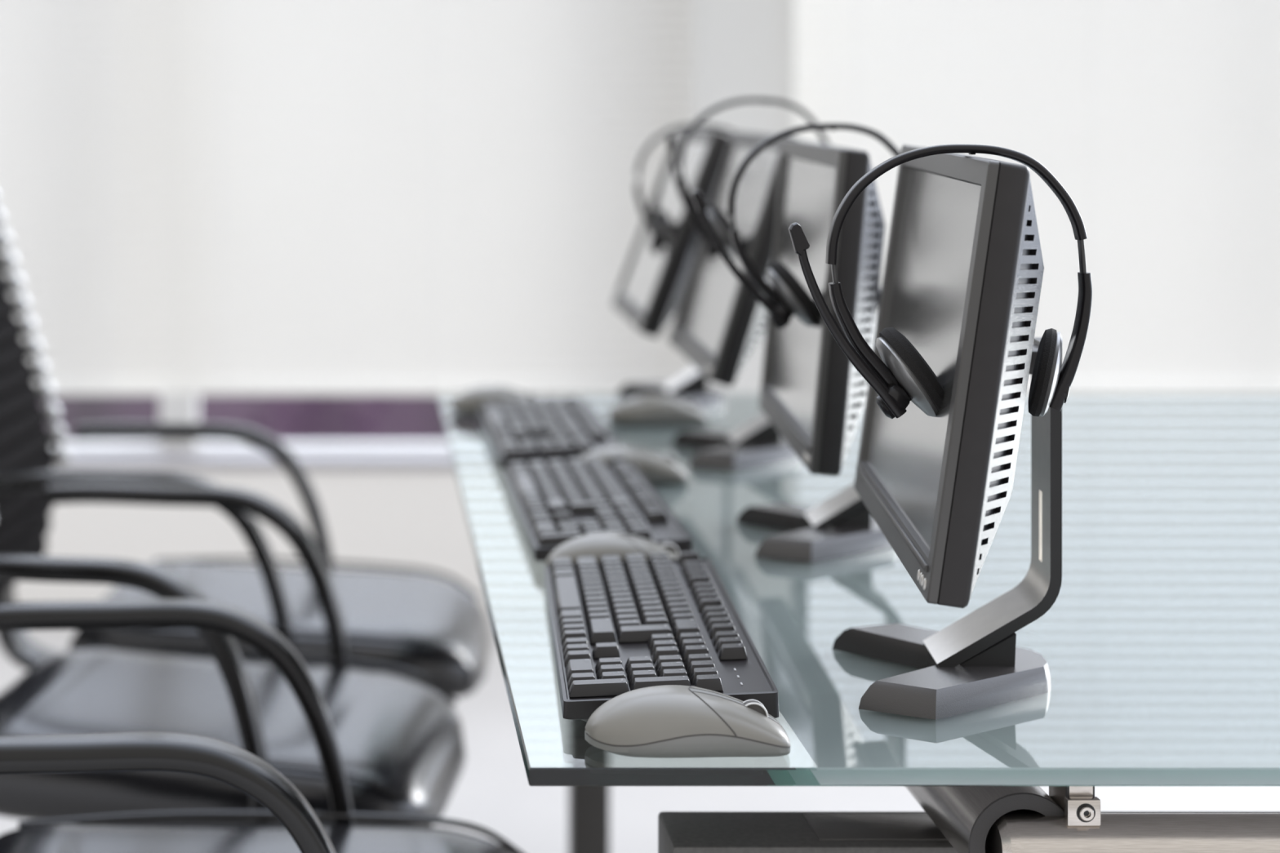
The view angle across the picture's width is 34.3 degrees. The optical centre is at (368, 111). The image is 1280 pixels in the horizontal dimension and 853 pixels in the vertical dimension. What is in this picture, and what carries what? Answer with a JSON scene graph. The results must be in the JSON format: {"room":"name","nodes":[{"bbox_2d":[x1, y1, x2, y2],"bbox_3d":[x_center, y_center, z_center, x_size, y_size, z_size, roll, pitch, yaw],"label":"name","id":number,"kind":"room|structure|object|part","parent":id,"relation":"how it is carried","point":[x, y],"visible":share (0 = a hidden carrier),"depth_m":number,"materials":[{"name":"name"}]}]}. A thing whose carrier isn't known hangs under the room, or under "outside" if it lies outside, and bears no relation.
{"room":"open-plan office","nodes":[
{"label":"open-plan office","id":0,"kind":"room"},
{"bbox_2d":[14,470,488,613],"bbox_3d":[0.200,1.012,4.910,4.400,0.338,0.220,0,0,0],"label":"wall","id":1,"kind":"structure","parent":0,"point":[415,518],"depth_m":4.80,"materials":[{"name":"white paint"}]},
{"bbox_2d":[50,0,177,450],"bbox_3d":[-1.205,-0.375,4.960,1.490,2.388,0.060,0,0,0],"label":"window","id":2,"kind":"structure","parent":1,"relation":"in","point":[168,404],"depth_m":4.93,"materials":[{"name":"white"}]},
{"bbox_2d":[51,448,453,470],"bbox_3d":[0.200,0.831,4.905,4.400,0.024,0.230,0,0,0],"label":"trim","id":3,"kind":"structure","parent":1,"relation":"on","point":[159,460],"depth_m":4.79,"materials":[{"name":"grey"}]},
{"bbox_2d":[177,395,448,450],"bbox_3d":[0.151,-0.375,4.960,1.222,2.388,0.060,0,0,0],"label":"window","id":4,"kind":"structure","parent":1,"relation":"in","point":[188,405],"depth_m":4.93,"materials":[{"name":"white"}]},
{"bbox_2d":[794,0,797,134],"bbox_3d":[1.671,-0.375,4.960,1.358,2.388,0.060,0,0,0],"label":"window","id":5,"kind":"structure","parent":1,"relation":"in","point":[795,1],"depth_m":4.93,"materials":[{"name":"white"}]},
{"bbox_2d":[0,613,1279,852],"bbox_3d":[-0.950,1.221,1.275,7.100,0.080,7.550,0,0,0],"label":"floor","id":6,"kind":"structure","parent":0,"point":[493,792],"depth_m":3.52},
{"bbox_2d":[0,482,466,826],"bbox_3d":[-0.419,0.643,2.527,1.058,1.077,0.492,0,0,11],"label":"office chair","id":7,"kind":"object","parent":6,"relation":"on","point":[401,741],"visible":0.8,"depth_m":2.39,"materials":[{"name":"black plastic"}]},
{"bbox_3d":[-0.303,0.664,2.276,0.436,0.329,0.043,0,0,11],"label":"armrest","id":8,"kind":"part","parent":7,"relation":"part of","materials":[{"name":"black plastic"}]},
{"bbox_3d":[-0.218,0.664,2.716,0.436,0.329,0.043,0,0,11],"label":"armrest","id":9,"kind":"part","parent":7,"relation":"part of","materials":[{"name":"black plastic"}]},
{"bbox_3d":[-0.184,0.763,2.481,0.580,0.116,0.465,0,0,11],"label":"seat","id":10,"kind":"part","parent":7,"relation":"part of","materials":[{"name":"black leather"}]},
{"bbox_2d":[0,208,491,697],"bbox_3d":[-0.298,0.616,3.047,0.952,1.131,0.492,0,0,6],"label":"office chair","id":11,"kind":"object","parent":6,"relation":"on","point":[437,628],"visible":0.69,"depth_m":3.03,"materials":[{"name":"black plastic"}]},
{"bbox_3d":[-0.641,0.381,3.083,0.262,0.660,0.454,0,0,6],"label":"backrest","id":12,"kind":"part","parent":11,"relation":"part of","materials":[{"name":"black fabric"}]},
{"bbox_3d":[-0.298,0.664,2.821,0.436,0.329,0.043,0,0,6],"label":"armrest","id":13,"kind":"part","parent":11,"relation":"part of","materials":[{"name":"black plastic"}]},
{"bbox_3d":[-0.251,0.664,3.268,0.436,0.329,0.043,0,0,6],"label":"armrest","id":14,"kind":"part","parent":11,"relation":"part of","materials":[{"name":"black plastic"}]},
{"bbox_3d":[-0.113,0.763,3.028,0.580,0.116,0.465,0,0,6],"label":"seat","id":15,"kind":"part","parent":11,"relation":"part of","materials":[{"name":"black leather"}]},
{"bbox_2d":[0,599,523,852],"bbox_3d":[-0.250,0.616,1.853,0.897,1.131,0.492,0,0,-3],"label":"office chair","id":16,"kind":"object","parent":6,"relation":"on","point":[301,830],"visible":1,"depth_m":2.01,"materials":[{"name":"black leather"}]},
{"bbox_3d":[-0.188,0.664,1.632,0.436,0.329,0.043,0,0,-3],"label":"armrest","id":17,"kind":"part","parent":16,"relation":"part of","materials":[{"name":"black plastic"}]},
{"bbox_3d":[-0.211,0.664,2.080,0.436,0.329,0.043,0,0,-3],"label":"armrest","id":18,"kind":"part","parent":16,"relation":"part of","materials":[{"name":"black plastic"}]},
{"bbox_3d":[-0.092,0.763,1.862,0.580,0.116,0.465,0,0,-3],"label":"seat","id":19,"kind":"part","parent":16,"relation":"part of","materials":[{"name":"black leather"}]},
{"bbox_2d":[437,393,1279,852],"bbox_3d":[0.954,0.810,2.272,1.693,0.742,1.816,0,0,0],"label":"glass desk","id":20,"kind":"object","parent":6,"relation":"on","point":[1159,640],"visible":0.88,"depth_m":1.68,"materials":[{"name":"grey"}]},
{"bbox_2d":[449,385,536,415],"bbox_3d":[0.187,0.419,2.965,0.138,0.040,0.065,0,0,0],"label":"computer mouse","id":21,"kind":"object","parent":20,"relation":"on","point":[468,402],"visible":0.7,"depth_m":2.94,"materials":[{"name":"grey plastic"}]},
{"bbox_2d":[477,395,621,469],"bbox_3d":[0.234,0.422,2.691,0.153,0.034,0.440,0,0,0],"label":"keyboard","id":22,"kind":"object","parent":20,"relation":"on","point":[537,429],"visible":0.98,"depth_m":2.63,"materials":[{"name":"black plastic"}]},
{"bbox_3d":[0.313,0.817,2.900,0.054,0.729,0.054,0,0,0],"label":"leg","id":23,"kind":"part","parent":20,"relation":"part of","materials":[{"name":"grey metal"}]},
{"bbox_2d":[502,456,693,561],"bbox_3d":[0.236,0.422,2.182,0.153,0.034,0.440,0,0,0],"label":"keyboard","id":24,"kind":"object","parent":20,"relation":"on","point":[556,503],"visible":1,"depth_m":2.14,"materials":[{"name":"black plastic"}]},
{"bbox_2d":[545,532,679,565],"bbox_3d":[0.236,0.419,1.926,0.138,0.040,0.065,0,0,0],"label":"computer mouse","id":25,"kind":"object","parent":20,"relation":"on","point":[597,545],"visible":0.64,"depth_m":1.91,"materials":[{"name":"grey plastic"}]},
{"bbox_2d":[578,446,688,484],"bbox_3d":[0.309,0.419,2.425,0.138,0.040,0.065,0,0,4],"label":"computer mouse","id":26,"kind":"object","parent":20,"relation":"on","point":[657,468],"visible":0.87,"depth_m":2.40,"materials":[{"name":"grey plastic"}]},
{"bbox_2d":[607,394,708,426],"bbox_3d":[0.406,0.419,2.872,0.138,0.040,0.065,0,0,-2],"label":"computer mouse","id":27,"kind":"object","parent":20,"relation":"on","point":[646,410],"visible":1,"depth_m":2.85,"materials":[{"name":"grey plastic"}]},
{"bbox_2d":[543,551,779,721],"bbox_3d":[0.227,0.422,1.667,0.153,0.034,0.440,0,0,3],"label":"keyboard","id":28,"kind":"object","parent":20,"relation":"on","point":[618,627],"visible":0.98,"depth_m":1.61,"materials":[{"name":"black plastic"}]},
{"bbox_2d":[611,128,730,408],"bbox_3d":[0.461,0.233,3.069,0.156,0.412,0.400,0,0,1],"label":"monitor","id":29,"kind":"object","parent":20,"relation":"on","point":[648,294],"visible":0.62,"depth_m":2.98,"materials":[{"name":"grey plastic"}]},
{"bbox_2d":[634,123,733,254],"bbox_3d":[0.479,0.120,2.957,0.188,0.206,0.074,0,0,-4],"label":"headset","id":30,"kind":"object","parent":29,"relation":"hanging from","point":[661,227],"visible":0.56,"depth_m":2.94,"materials":[{"name":"black plastic"}]},
{"bbox_3d":[0.408,0.151,2.950,0.046,0.095,0.013,0,0,0],"label":"arm","id":31,"kind":"part","parent":30,"relation":"part of","materials":[{"name":"black plastic"}]},
{"bbox_2d":[649,209,675,254],"bbox_3d":[0.433,0.176,2.954,0.051,0.068,0.074,0,0,0],"label":"ear cup","id":32,"kind":"object","parent":30,"relation":"on","point":[662,228],"depth_m":2.94,"materials":[{"name":"black plastic"}]},
{"bbox_2d":[584,684,791,758],"bbox_3d":[0.218,0.419,1.410,0.138,0.040,0.065,0,0,0],"label":"computer mouse","id":33,"kind":"object","parent":20,"relation":"on","point":[666,721],"visible":1,"depth_m":1.38,"materials":[{"name":"grey plastic"}]},
{"bbox_2d":[668,130,802,470],"bbox_3d":[0.475,0.233,2.599,0.156,0.413,0.401,0,0,1],"label":"monitor","id":34,"kind":"object","parent":20,"relation":"on","point":[718,325],"visible":0.6,"depth_m":2.53,"materials":[{"name":"grey plastic"}]},
{"bbox_2d":[666,97,829,258],"bbox_3d":[0.463,0.083,2.483,0.204,0.199,0.074,0,0,2],"label":"headset","id":35,"kind":"object","parent":34,"relation":"hanging from","point":[721,223],"visible":0.56,"depth_m":2.47,"materials":[{"name":"black plastic"}]},
{"bbox_3d":[0.405,0.125,2.480,0.059,0.089,0.014,2,0,0],"label":"arm","id":36,"kind":"part","parent":35,"relation":"part of","materials":[{"name":"black plastic"}]},
{"bbox_2d":[704,204,745,258],"bbox_3d":[0.435,0.147,2.484,0.052,0.066,0.074,0,0,0],"label":"ear cup","id":37,"kind":"object","parent":35,"relation":"on","point":[722,224],"depth_m":2.46,"materials":[{"name":"black plastic"}]},
{"bbox_2d":[736,138,892,563],"bbox_3d":[0.464,0.235,2.085,0.156,0.408,0.403,0,0,4],"label":"monitor","id":38,"kind":"object","parent":20,"relation":"on","point":[811,392],"visible":0.78,"depth_m":1.99,"materials":[{"name":"grey plastic"}]},
{"bbox_2d":[691,123,900,329],"bbox_3d":[0.424,0.111,1.979,0.227,0.200,0.074,0,0,-4],"label":"headset","id":39,"kind":"object","parent":38,"relation":"hanging from","point":[788,297],"visible":0.66,"depth_m":1.97,"materials":[{"name":"black plastic"}]},
{"bbox_3d":[0.381,0.158,1.975,0.059,0.089,0.014,-2,0,0],"label":"arm","id":40,"kind":"part","parent":39,"relation":"part of","materials":[{"name":"black plastic"}]},
{"bbox_2d":[767,261,818,329],"bbox_3d":[0.414,0.179,1.979,0.053,0.066,0.074,0,0,0],"label":"ear cup","id":41,"kind":"object","parent":39,"relation":"on","point":[788,297],"depth_m":1.96,"materials":[{"name":"black plastic"}]},
{"bbox_3d":[0.399,0.558,1.592,0.107,0.002,0.058,0,0,0],"label":"inset panel","id":42,"kind":"part","parent":20,"relation":"part of","materials":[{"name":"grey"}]},
{"bbox_2d":[832,144,1062,719],"bbox_3d":[0.447,0.234,1.572,0.156,0.410,0.403,0,0,6],"label":"monitor","id":43,"kind":"object","parent":20,"relation":"on","point":[964,268],"visible":0.94,"depth_m":1.49,"materials":[{"name":"grey plastic"}]},
{"bbox_2d":[788,144,1092,418],"bbox_3d":[0.410,0.123,1.474,0.219,0.199,0.074,0,0,0],"label":"headset","id":44,"kind":"object","parent":43,"relation":"hanging from","point":[903,375],"visible":0.99,"depth_m":1.46,"materials":[{"name":"black plastic"}]},
{"bbox_3d":[0.362,0.168,1.470,0.059,0.089,0.014,0,0,0],"label":"arm","id":45,"kind":"part","parent":44,"relation":"part of","materials":[{"name":"black plastic"}]},
{"bbox_2d":[875,327,943,418],"bbox_3d":[0.393,0.189,1.474,0.052,0.066,0.074,0,0,0],"label":"ear cup","id":46,"kind":"object","parent":44,"relation":"on","point":[903,375],"depth_m":1.45,"materials":[{"name":"black plastic"}]},
{"bbox_2d":[1027,328,1071,417],"bbox_3d":[0.490,0.189,1.475,0.033,0.064,0.063,0,0,0],"label":"ear cup","id":47,"kind":"object","parent":44,"relation":"on","point":[1051,384],"depth_m":1.46,"materials":[{"name":"black plastic"}]},
{"bbox_3d":[0.504,0.166,1.470,0.031,0.100,0.014,0,0,0],"label":"arm","id":48,"kind":"part","parent":44,"relation":"part of","materials":[{"name":"black plastic"}]},
{"bbox_2d":[693,0,794,393],"bbox_3d":[0.877,-0.363,4.885,0.230,2.412,0.270,0,0,0],"label":"wall pier","id":49,"kind":"object","parent":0,"point":[745,48],"depth_m":4.75,"materials":[{"name":"grey paint"}]},
{"bbox_3d":[0.200,-1.744,4.910,4.400,0.350,0.220,0,0,0],"label":"lintel","id":50,"kind":"object","parent":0,"visible":0},
{"bbox_2d":[0,0,171,395],"bbox_3d":[-1.205,-0.456,4.748,1.487,2.226,0.059,0,0,0],"label":"window blind","id":51,"kind":"object","parent":50,"relation":"hanging from","point":[85,102],"visible":0.91,"depth_m":4.74,"materials":[{"name":"white"}]},
{"bbox_3d":[-0.610,-0.446,4.719,0.002,2.186,0.002,0,0,0],"label":"lift cord","id":52,"kind":"part","parent":51,"relation":"part of","materials":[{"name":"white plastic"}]},
{"bbox_3d":[-1.205,0.652,4.750,1.487,0.010,0.050,0,0,0],"label":"rail","id":53,"kind":"part","parent":51,"relation":"part of","materials":[{"name":"white"}]},
{"bbox_2d":[170,0,697,395],"bbox_3d":[0.151,-0.456,4.748,1.219,2.226,0.059,0,0,0],"label":"window blind","id":54,"kind":"object","parent":50,"relation":"hanging from","point":[369,197],"visible":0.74,"depth_m":4.74,"materials":[{"name":"white"}]},
{"bbox_3d":[-0.337,-0.446,4.719,0.002,2.186,0.002,0,0,0],"label":"lift cord","id":55,"kind":"part","parent":54,"relation":"part of","materials":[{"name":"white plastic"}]},
{"bbox_3d":[0.151,0.652,4.750,1.219,0.010,0.050,0,0,0],"label":"rail","id":56,"kind":"part","parent":54,"relation":"part of","materials":[{"name":"white"}]},
{"bbox_3d":[0.151,-0.446,4.719,0.002,2.186,0.002,0,0,0],"label":"lift cord","id":57,"kind":"part","parent":54,"relation":"part of","materials":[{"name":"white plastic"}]},
{"bbox_3d":[0.639,-0.446,4.719,0.002,2.186,0.002,0,0,0],"label":"lift cord","id":58,"kind":"part","parent":54,"relation":"part of","materials":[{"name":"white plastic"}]},
{"bbox_2d":[794,0,1279,393],"bbox_3d":[1.671,-0.456,4.748,1.355,2.226,0.059,0,0,0],"label":"window blind","id":59,"kind":"object","parent":50,"relation":"hanging from","point":[1159,120],"visible":0.54,"depth_m":4.74,"materials":[{"name":"white"}]},
{"bbox_3d":[1.129,-0.446,4.719,0.002,2.186,0.002,0,0,0],"label":"lift cord","id":60,"kind":"part","parent":59,"relation":"part of","materials":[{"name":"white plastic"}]},
{"bbox_3d":[1.671,-0.446,4.719,0.002,2.186,0.002,0,0,0],"label":"lift cord","id":61,"kind":"part","parent":59,"relation":"part of","materials":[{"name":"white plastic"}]},
{"bbox_3d":[1.671,0.652,4.750,1.355,0.010,0.050,0,0,0],"label":"rail","id":62,"kind":"part","parent":59,"relation":"part of","materials":[{"name":"white"}]},
{"label":"outside","id":63,"kind":"structure","parent":0,"visible":0},
{"bbox_2d":[38,395,447,442],"bbox_3d":[-1.450,1.066,6.075,5.100,0.630,0.150,0,0,0],"label":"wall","id":64,"kind":"structure","parent":63,"point":[286,418],"depth_m":6.00,"materials":[{"name":"purple paint"}]}
]}

